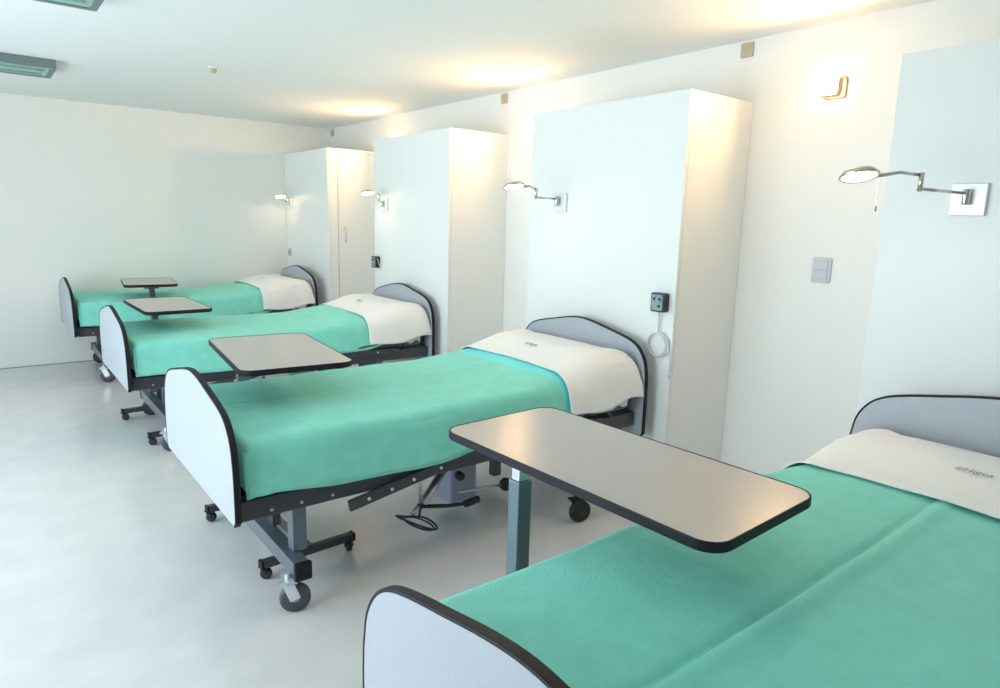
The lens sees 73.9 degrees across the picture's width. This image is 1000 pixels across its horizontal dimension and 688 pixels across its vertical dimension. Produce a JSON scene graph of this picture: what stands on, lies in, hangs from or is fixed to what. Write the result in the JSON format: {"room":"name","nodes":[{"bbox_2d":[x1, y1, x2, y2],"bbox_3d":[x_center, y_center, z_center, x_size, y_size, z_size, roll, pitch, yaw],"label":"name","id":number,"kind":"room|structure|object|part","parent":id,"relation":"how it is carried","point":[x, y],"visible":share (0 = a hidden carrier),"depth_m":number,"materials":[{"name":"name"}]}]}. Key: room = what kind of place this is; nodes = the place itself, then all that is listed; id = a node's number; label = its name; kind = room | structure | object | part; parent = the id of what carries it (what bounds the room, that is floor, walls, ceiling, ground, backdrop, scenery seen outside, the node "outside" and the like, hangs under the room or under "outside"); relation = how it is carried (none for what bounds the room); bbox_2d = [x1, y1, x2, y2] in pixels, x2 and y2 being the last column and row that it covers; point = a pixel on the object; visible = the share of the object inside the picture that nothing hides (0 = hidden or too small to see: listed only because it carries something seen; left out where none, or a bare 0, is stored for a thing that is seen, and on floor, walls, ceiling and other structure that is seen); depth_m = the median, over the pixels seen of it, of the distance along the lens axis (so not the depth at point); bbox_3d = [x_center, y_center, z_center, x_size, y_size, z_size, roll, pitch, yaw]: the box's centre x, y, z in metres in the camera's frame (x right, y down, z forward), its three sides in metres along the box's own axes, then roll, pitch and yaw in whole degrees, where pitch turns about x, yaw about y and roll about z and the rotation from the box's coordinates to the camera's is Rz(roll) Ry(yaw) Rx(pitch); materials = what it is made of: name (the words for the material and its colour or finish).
{"room":"hospital room","nodes":[
{"label":"hospital room","id":0,"kind":"room"},
{"bbox_2d":[0,93,329,367],"bbox_3d":[-4.038,-1.047,6.374,5.077,2.442,0.150,-7,13,-37],"label":"wall","id":1,"kind":"structure","parent":0,"point":[95,196],"depth_m":6.48,"materials":[{"name":"white paint"}]},
{"bbox_2d":[0,360,93,368],"bbox_3d":[-4.157,0.177,6.434,4.336,0.008,0.006,-7,13,-37],"label":"trim","id":2,"kind":"structure","parent":1,"relation":"attached to","point":[85,360],"depth_m":6.31,"materials":[{"name":"grey"}]},
{"bbox_2d":[0,361,635,687],"bbox_3d":[-0.865,1.032,2.698,5.227,0.120,10.398,-7,13,-37],"label":"floor","id":3,"kind":"structure","parent":0,"point":[114,572],"depth_m":2.89,"materials":[{"name":"plastic"}]},
{"bbox_2d":[121,278,177,319],"bbox_3d":[-3.184,-0.152,6.072,0.432,0.841,0.680,-5,12,-31],"label":"table","id":4,"kind":"object","parent":3,"relation":"on","point":[151,284],"visible":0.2,"depth_m":5.83,"materials":[{"name":"laminate"}]},
{"bbox_3d":[-3.012,-0.406,5.757,0.044,0.154,0.036,-5,12,-31],"label":"post","id":5,"kind":"part","parent":4,"relation":"part of","materials":[{"name":"grey metal"}]},
{"bbox_2d":[121,296,211,444],"bbox_3d":[-2.312,0.147,4.574,0.486,0.851,0.829,-7,14,-38],"label":"table","id":6,"kind":"object","parent":3,"relation":"on","point":[153,307],"visible":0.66,"depth_m":4.46,"materials":[{"name":"laminate"}]},
{"bbox_3d":[-2.514,-0.229,4.834,0.044,0.154,0.036,-7,14,-38],"label":"post","id":7,"kind":"part","parent":6,"relation":"part of","materials":[{"name":"grey metal"}]},
{"bbox_3d":[-2.525,0.158,4.907,0.056,0.635,0.048,-7,14,-38],"label":"post","id":8,"kind":"part","parent":6,"relation":"part of","materials":[{"name":"blue"}]},
{"bbox_2d":[59,265,317,381],"bbox_3d":[-3.000,-0.281,6.517,2.103,0.941,1.124,-7,13,-37],"label":"hospital bed","id":9,"kind":"object","parent":3,"relation":"on","point":[67,305],"visible":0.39,"depth_m":5.90,"materials":[{"name":"plastic"}]},
{"bbox_3d":[-3.803,-0.356,5.834,0.018,0.445,1.000,-7,13,-37],"label":"footboard","id":10,"kind":"part","parent":9,"relation":"part of","materials":[{"name":"laminate"}]},
{"bbox_3d":[-3.802,-0.356,5.835,0.023,0.456,1.012,-7,13,-37],"label":"edge trim","id":11,"kind":"part","parent":9,"relation":"part of","materials":[{"name":"black rubber"}]},
{"bbox_3d":[-2.720,-0.191,6.166,2.044,0.077,0.032,-7,13,-37],"label":"rail","id":12,"kind":"part","parent":9,"relation":"part of","materials":[{"name":"black metal"}]},
{"bbox_3d":[-3.612,-0.021,6.046,0.087,0.290,0.895,-7,13,-37],"label":"foot leg frame","id":13,"kind":"part","parent":9,"relation":"part of","materials":[{"name":"grey paint"}]},
{"bbox_2d":[73,282,271,326],"bbox_3d":[-3.101,-0.415,6.380,1.709,0.308,0.971,-7,13,-37],"label":"blanket","id":14,"kind":"object","parent":9,"relation":"on","point":[239,298],"visible":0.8,"depth_m":6.16,"materials":[{"name":"teal fabric"}]},
{"bbox_3d":[-2.984,-0.391,6.478,1.990,0.172,0.875,-7,13,-37],"label":"mattress","id":15,"kind":"part","parent":9,"relation":"part of","materials":[{"name":"teal fabric"}]},
{"bbox_2d":[234,274,315,309],"bbox_3d":[-2.372,-0.565,6.927,0.525,0.286,1.005,-7,13,-37],"label":"sheet","id":16,"kind":"object","parent":9,"relation":"on","point":[276,295],"visible":0.94,"depth_m":6.58,"materials":[{"name":"white fabric"}]},
{"bbox_2d":[255,274,306,308],"bbox_3d":[-2.336,-0.560,6.958,0.376,0.302,0.960,-7,13,-37],"label":"pillow","id":17,"kind":"object","parent":9,"relation":"on","point":[303,306],"visible":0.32,"depth_m":6.73,"materials":[{"name":"white fabric"}]},
{"bbox_3d":[-2.163,-0.547,7.099,0.018,0.575,1.000,-7,13,-37],"label":"headboard","id":18,"kind":"part","parent":9,"relation":"part of","materials":[{"name":"plastic"}]},
{"bbox_3d":[-2.162,-0.548,7.099,0.023,0.586,1.012,-7,13,-37],"label":"edge trim","id":19,"kind":"part","parent":9,"relation":"part of","materials":[{"name":"black rubber"}]},
{"bbox_2d":[99,283,434,450],"bbox_3d":[-1.658,0.056,4.910,2.103,0.941,1.124,-7,13,-37],"label":"hospital bed","id":20,"kind":"object","parent":3,"relation":"on","point":[115,352],"visible":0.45,"depth_m":4.50,"materials":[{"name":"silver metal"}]},
{"bbox_3d":[-2.461,-0.018,4.228,0.018,0.445,1.000,-7,13,-37],"label":"footboard","id":21,"kind":"part","parent":20,"relation":"part of","materials":[{"name":"plastic"}]},
{"bbox_3d":[-2.460,-0.019,4.228,0.023,0.456,1.012,-7,13,-37],"label":"edge trim","id":22,"kind":"part","parent":20,"relation":"part of","materials":[{"name":"black plastic"}]},
{"bbox_3d":[-2.270,0.316,4.440,0.087,0.290,0.895,-7,13,-37],"label":"foot leg frame","id":23,"kind":"part","parent":20,"relation":"part of","materials":[{"name":"grey paint"}]},
{"bbox_2d":[123,305,382,376],"bbox_3d":[-1.760,-0.079,4.774,1.709,0.310,0.972,-7,13,-37],"label":"blanket","id":24,"kind":"object","parent":20,"relation":"on","point":[157,346],"visible":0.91,"depth_m":4.46,"materials":[{"name":"teal fabric"}]},
{"bbox_3d":[-1.642,-0.054,4.871,1.990,0.172,0.875,-7,13,-37],"label":"mattress","id":25,"kind":"part","parent":20,"relation":"part of","materials":[{"name":"teal fabric"}]},
{"bbox_3d":[-1.379,0.147,4.560,2.044,0.077,0.032,-7,13,-37],"label":"rail","id":26,"kind":"part","parent":20,"relation":"part of","materials":[{"name":"black metal"}]},
{"bbox_3d":[-1.146,0.185,5.306,0.087,0.290,1.035,-7,13,-37],"label":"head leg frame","id":27,"kind":"part","parent":20,"relation":"part of","materials":[{"name":"grey paint"}]},
{"bbox_2d":[320,293,431,344],"bbox_3d":[-1.030,-0.229,5.322,0.526,0.288,1.000,-7,13,-37],"label":"sheet","id":28,"kind":"object","parent":20,"relation":"on","point":[385,325],"visible":0.94,"depth_m":4.99,"materials":[{"name":"white fabric"}]},
{"bbox_2d":[377,296,402,307],"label":"pillow","id":29,"kind":"object","parent":20,"relation":"on","point":[385,304],"depth_m":5.06,"materials":[{"name":"white fabric"}]},
{"bbox_3d":[-0.821,-0.210,5.492,0.018,0.575,1.000,-7,13,-37],"label":"headboard","id":30,"kind":"part","parent":20,"relation":"part of","materials":[{"name":"plastic"}]},
{"bbox_3d":[-0.820,-0.211,5.493,0.023,0.586,1.012,-7,13,-37],"label":"edge trim","id":31,"kind":"part","parent":20,"relation":"part of","materials":[{"name":"black plastic"}]},
{"bbox_2d":[407,336,419,342],"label":"pillow","id":32,"kind":"object","parent":20,"relation":"on","point":[418,338],"depth_m":5.06,"materials":[{"name":"white fabric"}]},
{"bbox_2d":[204,333,355,578],"bbox_3d":[-1.034,0.456,3.027,0.533,0.881,0.794,-5,12,-32],"label":"table","id":33,"kind":"object","parent":3,"relation":"on","point":[269,354],"visible":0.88,"depth_m":2.87,"materials":[{"name":"laminate"}]},
{"bbox_3d":[-1.271,0.474,3.321,0.056,0.665,0.048,-5,12,-32],"label":"post","id":34,"kind":"part","parent":33,"relation":"part of","materials":[{"name":"blue"}]},
{"bbox_2d":[284,148,374,305],"bbox_3d":[-1.846,-0.990,7.269,0.539,2.120,1.174,-7,13,-37],"label":"wardrobe","id":35,"kind":"object","parent":3,"relation":"on","point":[331,231],"visible":0.51,"depth_m":6.82,"materials":[{"name":"white laminate"}]},
{"bbox_2d":[274,194,292,207],"bbox_3d":[-2.361,-1.563,7.258,0.120,0.151,0.207,10,14,39],"label":"reading lamp","id":36,"kind":"object","parent":35,"relation":"attached to","point":[289,201],"visible":1,"depth_m":7.28,"materials":[{"name":"white metal"}]},
{"bbox_3d":[-2.310,-1.554,7.329,0.016,0.110,0.110,-7,13,-37],"label":"wall plate","id":37,"kind":"part","parent":36,"relation":"part of","materials":[{"name":"white plastic"}]},
{"bbox_3d":[-2.060,-0.969,7.125,0.022,2.120,1.140,-7,13,-37],"label":"panel","id":38,"kind":"part","parent":35,"relation":"part of","materials":[{"name":"white laminate"}]},
{"bbox_3d":[-1.675,-0.884,6.725,0.081,2.120,0.022,-7,13,-37],"label":"panel","id":39,"kind":"part","parent":35,"relation":"part of","materials":[{"name":"white laminate"}]},
{"bbox_3d":[-1.443,-1.936,6.690,0.434,0.027,0.022,-7,13,-37],"label":"rail","id":40,"kind":"part","parent":35,"relation":"part of","materials":[{"name":"white laminate"}]},
{"bbox_3d":[-1.480,-0.921,6.872,0.398,2.030,0.022,-7,13,-37],"label":"door","id":41,"kind":"part","parent":35,"relation":"part of","materials":[{"name":"white laminate"}]},
{"bbox_2d":[164,316,647,611],"bbox_3d":[-0.383,0.397,3.274,2.103,0.941,1.124,-7,13,-37],"label":"hospital bed","id":42,"kind":"object","parent":3,"relation":"on","point":[199,430],"visible":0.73,"depth_m":2.63,"materials":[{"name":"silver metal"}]},
{"bbox_3d":[-1.186,0.323,2.592,0.018,0.445,1.000,-7,13,-37],"label":"footboard","id":43,"kind":"part","parent":42,"relation":"part of","materials":[{"name":"laminate"}]},
{"bbox_3d":[-1.185,0.322,2.592,0.023,0.456,1.012,-7,13,-37],"label":"edge trim","id":44,"kind":"part","parent":42,"relation":"part of","materials":[{"name":"plastic"}]},
{"bbox_3d":[-0.995,0.657,2.804,0.087,0.290,0.895,-7,13,-37],"label":"foot leg frame","id":45,"kind":"part","parent":42,"relation":"part of","materials":[{"name":"grey paint"}]},
{"bbox_2d":[208,348,584,500],"bbox_3d":[-0.485,0.263,3.138,1.709,0.307,0.971,-7,13,-37],"label":"blanket","id":46,"kind":"object","parent":42,"relation":"on","point":[333,427],"visible":0.87,"depth_m":2.73,"materials":[{"name":"teal fabric"}]},
{"bbox_3d":[-0.367,0.287,3.235,1.990,0.172,0.875,-7,13,-37],"label":"mattress","id":47,"kind":"part","parent":42,"relation":"part of","materials":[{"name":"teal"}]},
{"bbox_3d":[-0.103,0.488,2.924,2.044,0.077,0.032,-7,13,-37],"label":"rail","id":48,"kind":"part","parent":42,"relation":"part of","materials":[{"name":"grey paint"}]},
{"bbox_3d":[-0.226,0.744,3.087,0.323,0.079,0.036,-8,14,-41],"label":"crank handle","id":49,"kind":"part","parent":42,"relation":"part of","materials":[{"name":"black"}]},
{"bbox_3d":[-0.187,0.612,3.084,0.040,0.039,0.040,-7,13,-37],"label":"pivot knob","id":50,"kind":"part","parent":42,"relation":"part of","materials":[{"name":"black plastic"}]},
{"bbox_3d":[-0.165,0.614,3.102,0.495,0.211,0.016,-7,13,-37],"label":"crank rod","id":51,"kind":"part","parent":42,"relation":"part of","materials":[{"name":"silver metal"}]},
{"bbox_3d":[0.027,0.690,3.271,0.064,0.062,0.028,-7,13,-37],"label":"pivot knob","id":52,"kind":"part","parent":42,"relation":"part of","materials":[{"name":"black plastic"}]},
{"bbox_2d":[492,331,598,357],"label":"pillow","id":53,"kind":"object","parent":42,"relation":"on","point":[579,349],"depth_m":3.62,"materials":[{"name":"white fabric"}]},
{"bbox_2d":[460,329,643,414],"bbox_3d":[0.244,0.115,3.687,0.525,0.285,1.008,-7,13,-37],"label":"sheet","id":54,"kind":"object","parent":42,"relation":"on","point":[593,386],"visible":0.84,"depth_m":3.36,"materials":[{"name":"white fabric"}]},
{"bbox_3d":[0.454,0.131,3.857,0.018,0.575,1.000,-7,13,-37],"label":"headboard","id":55,"kind":"part","parent":42,"relation":"part of","materials":[{"name":"plastic"}]},
{"bbox_3d":[0.455,0.130,3.857,0.023,0.586,1.012,-7,13,-37],"label":"edge trim","id":56,"kind":"part","parent":42,"relation":"part of","materials":[{"name":"black plastic"}]},
{"bbox_2d":[608,362,629,366],"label":"pillow","id":57,"kind":"object","parent":42,"relation":"on","point":[620,364],"depth_m":3.38,"materials":[{"name":"white fabric"}]},
{"bbox_2d":[374,128,507,362],"bbox_3d":[-0.542,-0.648,5.629,0.539,2.120,1.179,-7,13,-37],"label":"wardrobe","id":58,"kind":"object","parent":3,"relation":"on","point":[441,234],"visible":0.59,"depth_m":5.17,"materials":[{"name":"white laminate"}]},
{"bbox_2d":[360,190,387,210],"bbox_3d":[-1.063,-1.208,5.593,0.223,0.173,0.152,-7,13,-37],"label":"reading lamp","id":59,"kind":"object","parent":58,"relation":"attached to","point":[384,201],"visible":1,"depth_m":5.61,"materials":[{"name":"white metal"}]},
{"bbox_3d":[-0.983,-1.188,5.664,0.016,0.110,0.110,-7,13,-37],"label":"wall plate","id":60,"kind":"part","parent":59,"relation":"part of","materials":[{"name":"white plastic"}]},
{"bbox_2d":[371,256,379,267],"bbox_3d":[-1.085,-0.713,5.838,0.052,0.112,0.125,-7,13,-37],"label":"bed control box","id":61,"kind":"object","parent":58,"relation":"attached to","point":[375,260],"visible":1,"depth_m":5.82,"materials":[{"name":"black plastic"}]},
{"bbox_3d":[-1.113,-0.721,5.840,0.004,0.082,0.070,-7,13,-37],"label":"plate","id":62,"kind":"part","parent":61,"relation":"part of","materials":[{"name":"grey plastic"}]},
{"bbox_3d":[-0.746,-0.624,5.472,0.022,2.120,1.179,-7,13,-37],"label":"panel","id":63,"kind":"part","parent":58,"relation":"part of","materials":[{"name":"white laminate"}]},
{"bbox_3d":[-0.177,-0.555,5.190,0.515,2.120,0.022,-7,13,-37],"label":"panel","id":64,"kind":"part","parent":58,"relation":"part of","materials":[{"name":"white laminate"}]},
{"bbox_2d":[449,407,811,574],"bbox_3d":[0.280,0.722,1.798,0.454,0.881,0.888,-7,14,-40],"label":"table","id":65,"kind":"object","parent":3,"relation":"on","point":[698,502],"visible":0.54,"depth_m":1.61,"materials":[{"name":"laminate"}]},
{"bbox_3d":[0.054,0.740,2.094,0.056,0.665,0.048,-7,14,-40],"label":"post","id":66,"kind":"part","parent":65,"relation":"part of","materials":[{"name":"blue"}]},
{"bbox_3d":[0.065,0.338,2.019,0.044,0.154,0.036,-7,14,-40],"label":"post","id":67,"kind":"part","parent":65,"relation":"part of","materials":[{"name":"silver metal"}]},
{"bbox_2d":[526,88,752,460],"bbox_3d":[0.747,-0.309,4.010,0.539,2.120,1.165,-7,13,-37],"label":"wardrobe","id":68,"kind":"object","parent":3,"relation":"on","point":[655,184],"visible":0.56,"depth_m":3.58,"materials":[{"name":"white laminate"}]},
{"bbox_2d":[503,181,567,211],"bbox_3d":[0.197,-0.856,3.864,0.412,0.161,0.120,-6,13,-34],"label":"reading lamp","id":69,"kind":"object","parent":68,"relation":"attached to","point":[559,199],"visible":1,"depth_m":3.93,"materials":[{"name":"white metal"}]},
{"bbox_3d":[0.274,-0.858,3.910,0.156,0.013,0.011,-6,13,-34],"label":"arm","id":70,"kind":"part","parent":69,"relation":"part of","materials":[{"name":"silver metal"}]},
{"bbox_3d":[0.359,-0.846,3.974,0.016,0.110,0.110,-7,13,-37],"label":"wall plate","id":71,"kind":"part","parent":69,"relation":"part of","materials":[{"name":"white plastic"}]},
{"bbox_2d":[646,292,670,378],"bbox_3d":[0.826,-0.046,3.461,0.052,0.439,0.160,-7,13,-37],"label":"nurse call unit","id":72,"kind":"object","parent":68,"relation":"attached to","point":[659,300],"visible":1,"depth_m":3.44,"materials":[{"name":"black"}]},
{"bbox_3d":[0.808,-0.214,3.425,0.004,0.082,0.070,-7,13,-37],"label":"plate","id":73,"kind":"part","parent":72,"relation":"part of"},
{"bbox_3d":[0.827,-0.216,3.440,0.045,0.098,0.085,-7,13,-37],"label":"casing","id":74,"kind":"part","parent":72,"relation":"part of","materials":[{"name":"black"}]},
{"bbox_3d":[1.107,-0.218,3.576,0.515,2.120,0.022,-7,13,-37],"label":"panel","id":75,"kind":"part","parent":68,"relation":"part of","materials":[{"name":"white laminate"}]},
{"bbox_2d":[362,394,999,687],"bbox_3d":[0.842,0.737,1.638,2.103,0.941,1.124,-7,13,-37],"label":"hospital bed","id":76,"kind":"object","parent":3,"relation":"on","point":[411,639],"visible":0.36,"depth_m":1.21,"materials":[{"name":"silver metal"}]},
{"bbox_3d":[0.040,0.662,0.956,0.018,0.445,1.000,-7,13,-37],"label":"footboard","id":77,"kind":"part","parent":76,"relation":"part of","materials":[{"name":"plastic"}]},
{"bbox_3d":[0.041,0.662,0.956,0.023,0.456,1.012,-7,13,-37],"label":"edge trim","id":78,"kind":"part","parent":76,"relation":"part of","materials":[{"name":"black rubber"}]},
{"bbox_2d":[438,464,999,687],"bbox_3d":[0.724,0.626,1.491,1.664,0.268,0.979,-7,13,-37],"label":"blanket","id":79,"kind":"object","parent":76,"relation":"on","point":[873,584],"visible":0.72,"depth_m":1.37,"materials":[{"name":"teal fabric"}]},
{"bbox_2d":[781,429,999,518],"bbox_3d":[1.450,0.482,2.040,0.576,0.233,1.003,-7,13,-37],"label":"sheet","id":80,"kind":"object","parent":76,"relation":"on","point":[968,480],"visible":0.87,"depth_m":2.04,"materials":[{"name":"white fabric"}]},
{"bbox_2d":[832,431,999,458],"bbox_3d":[1.505,0.512,2.090,0.376,0.302,0.960,-7,13,-37],"label":"pillow","id":81,"kind":"object","parent":76,"relation":"on","point":[898,440],"visible":0.19,"depth_m":2.26,"materials":[{"name":"white fabric"}]},
{"bbox_3d":[1.681,0.470,2.221,0.023,0.586,1.012,-7,13,-37],"label":"edge trim","id":82,"kind":"part","parent":76,"relation":"part of","materials":[{"name":"plastic"}]},
{"bbox_3d":[1.680,0.471,2.221,0.018,0.575,1.000,-7,13,-37],"label":"headboard","id":83,"kind":"part","parent":76,"relation":"part of","materials":[{"name":"plastic"}]},
{"bbox_2d":[856,38,999,414],"bbox_3d":[2.041,0.030,2.384,0.539,2.120,1.165,-7,13,-37],"label":"wardrobe","id":84,"kind":"object","parent":3,"relation":"on","point":[933,327],"visible":0.56,"depth_m":2.43,"materials":[{"name":"white laminate"}]},
{"bbox_2d":[839,166,989,215],"bbox_3d":[1.406,-0.519,2.270,0.573,0.145,0.120,-1,11,-15],"label":"reading lamp","id":85,"kind":"object","parent":84,"relation":"attached to","point":[966,199],"visible":1,"depth_m":2.31,"materials":[{"name":"white metal"}]},
{"bbox_3d":[1.258,-0.500,2.214,0.007,0.117,0.007,7,12,29],"label":"pull cord","id":86,"kind":"part","parent":85,"relation":"part of","materials":[{"name":"silver metal"}]},
{"bbox_3d":[1.327,-0.562,2.206,0.151,0.025,0.014,1,11,-2],"label":"arm","id":87,"kind":"part","parent":85,"relation":"part of","materials":[{"name":"silver metal"}]},
{"bbox_3d":[1.517,-0.522,2.271,0.257,0.015,0.011,-3,12,-25],"label":"arm","id":88,"kind":"part","parent":85,"relation":"part of","materials":[{"name":"silver metal"}]},
{"bbox_3d":[1.654,-0.510,2.346,0.016,0.112,0.112,-7,13,-37],"label":"wall plate","id":89,"kind":"part","parent":85,"relation":"part of","materials":[{"name":"white plastic"}]},
{"bbox_2d":[0,0,935,128],"bbox_3d":[-0.796,-1.486,2.227,5.227,0.120,10.398,-7,13,-37],"label":"ceiling","id":90,"kind":"structure","parent":0,"point":[326,64],"depth_m":3.82,"materials":[{"name":"white paint"}]},
{"bbox_2d":[0,52,55,78],"bbox_3d":[-3.597,-1.845,4.237,1.250,0.064,0.440,-7,13,-37],"label":"ceiling light","id":91,"kind":"object","parent":90,"relation":"attached to","point":[9,63],"visible":1,"depth_m":4.42,"materials":[{"name":"grey"}]},
{"bbox_2d":[0,62,49,76],"bbox_3d":[-3.598,-1.827,4.240,1.186,0.008,0.376,-7,13,-37],"label":"diffuser","id":92,"kind":"object","parent":91,"relation":"attached to","point":[11,68],"depth_m":4.52,"materials":[{"name":"teal"}]},
{"bbox_2d":[34,0,103,11],"bbox_3d":[-2.252,-1.496,2.570,1.250,0.064,0.460,-7,13,-37],"label":"ceiling light","id":93,"kind":"object","parent":90,"relation":"attached to","point":[91,5],"visible":1,"depth_m":3.02,"materials":[{"name":"grey"}]},
{"bbox_2d":[49,0,93,7],"bbox_3d":[-2.253,-1.478,2.573,1.186,0.008,0.396,-7,13,-37],"label":"diffuser","id":94,"kind":"object","parent":93,"relation":"attached to","point":[73,3],"depth_m":3.02,"materials":[{"name":"teal"}]},
{"bbox_2d":[207,66,218,73],"bbox_3d":[-1.954,-1.867,4.530,0.072,0.040,0.072,-7,13,-37],"label":"smoke detector","id":95,"kind":"object","parent":90,"relation":"attached to","point":[213,69],"visible":1,"depth_m":4.51,"materials":[{"name":"white plastic"}]},
{"bbox_2d":[330,0,999,474],"bbox_3d":[1.171,-0.461,4.006,0.150,2.442,10.398,-7,13,-37],"label":"wall","id":96,"kind":"structure","parent":0,"point":[798,343],"depth_m":3.44,"materials":[{"name":"white paint"}]},
{"bbox_2d":[501,93,507,103],"bbox_3d":[0.033,-1.894,5.129,0.014,0.074,0.072,-7,13,-37],"label":"junction cover","id":97,"kind":"object","parent":96,"relation":"attached to","point":[504,97],"visible":1,"depth_m":5.12,"materials":[{"name":"beige plastic"}]},
{"bbox_2d":[528,121,532,134],"bbox_3d":[0.269,-1.565,4.806,0.095,0.096,0.108,-7,13,-37],"label":"wall light","id":98,"kind":"object","parent":96,"relation":"attached to","point":[530,124],"visible":0.27,"depth_m":4.80,"materials":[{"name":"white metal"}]},
{"bbox_3d":[0.237,-1.562,4.783,0.008,0.070,0.084,-7,13,-37],"label":"glass","id":99,"kind":"part","parent":98,"relation":"part of","materials":[{"name":"white glass"}]},
{"bbox_2d":[740,41,754,57],"bbox_3d":[1.311,-1.559,3.523,0.014,0.074,0.072,-7,13,-37],"label":"junction cover","id":100,"kind":"object","parent":96,"relation":"attached to","point":[747,49],"visible":1,"depth_m":3.52,"materials":[{"name":"beige plastic"}]},
{"bbox_2d":[811,257,831,282],"bbox_3d":[1.605,-0.369,3.321,0.015,0.125,0.095,-7,13,-37],"label":"light switch","id":101,"kind":"object","parent":96,"relation":"attached to","point":[821,267],"visible":1,"depth_m":3.31,"materials":[{"name":"grey plastic"}]},
{"bbox_2d":[817,76,847,99],"bbox_3d":[1.578,-1.222,3.161,0.095,0.096,0.108,-7,13,-37],"label":"wall light","id":102,"kind":"object","parent":96,"relation":"attached to","point":[833,87],"visible":1,"depth_m":3.14,"materials":[{"name":"gold metal"}]},
{"bbox_3d":[1.546,-1.218,3.138,0.008,0.070,0.084,-7,13,-37],"label":"glass","id":103,"kind":"part","parent":102,"relation":"part of","materials":[{"name":"white glass"}]}
]}

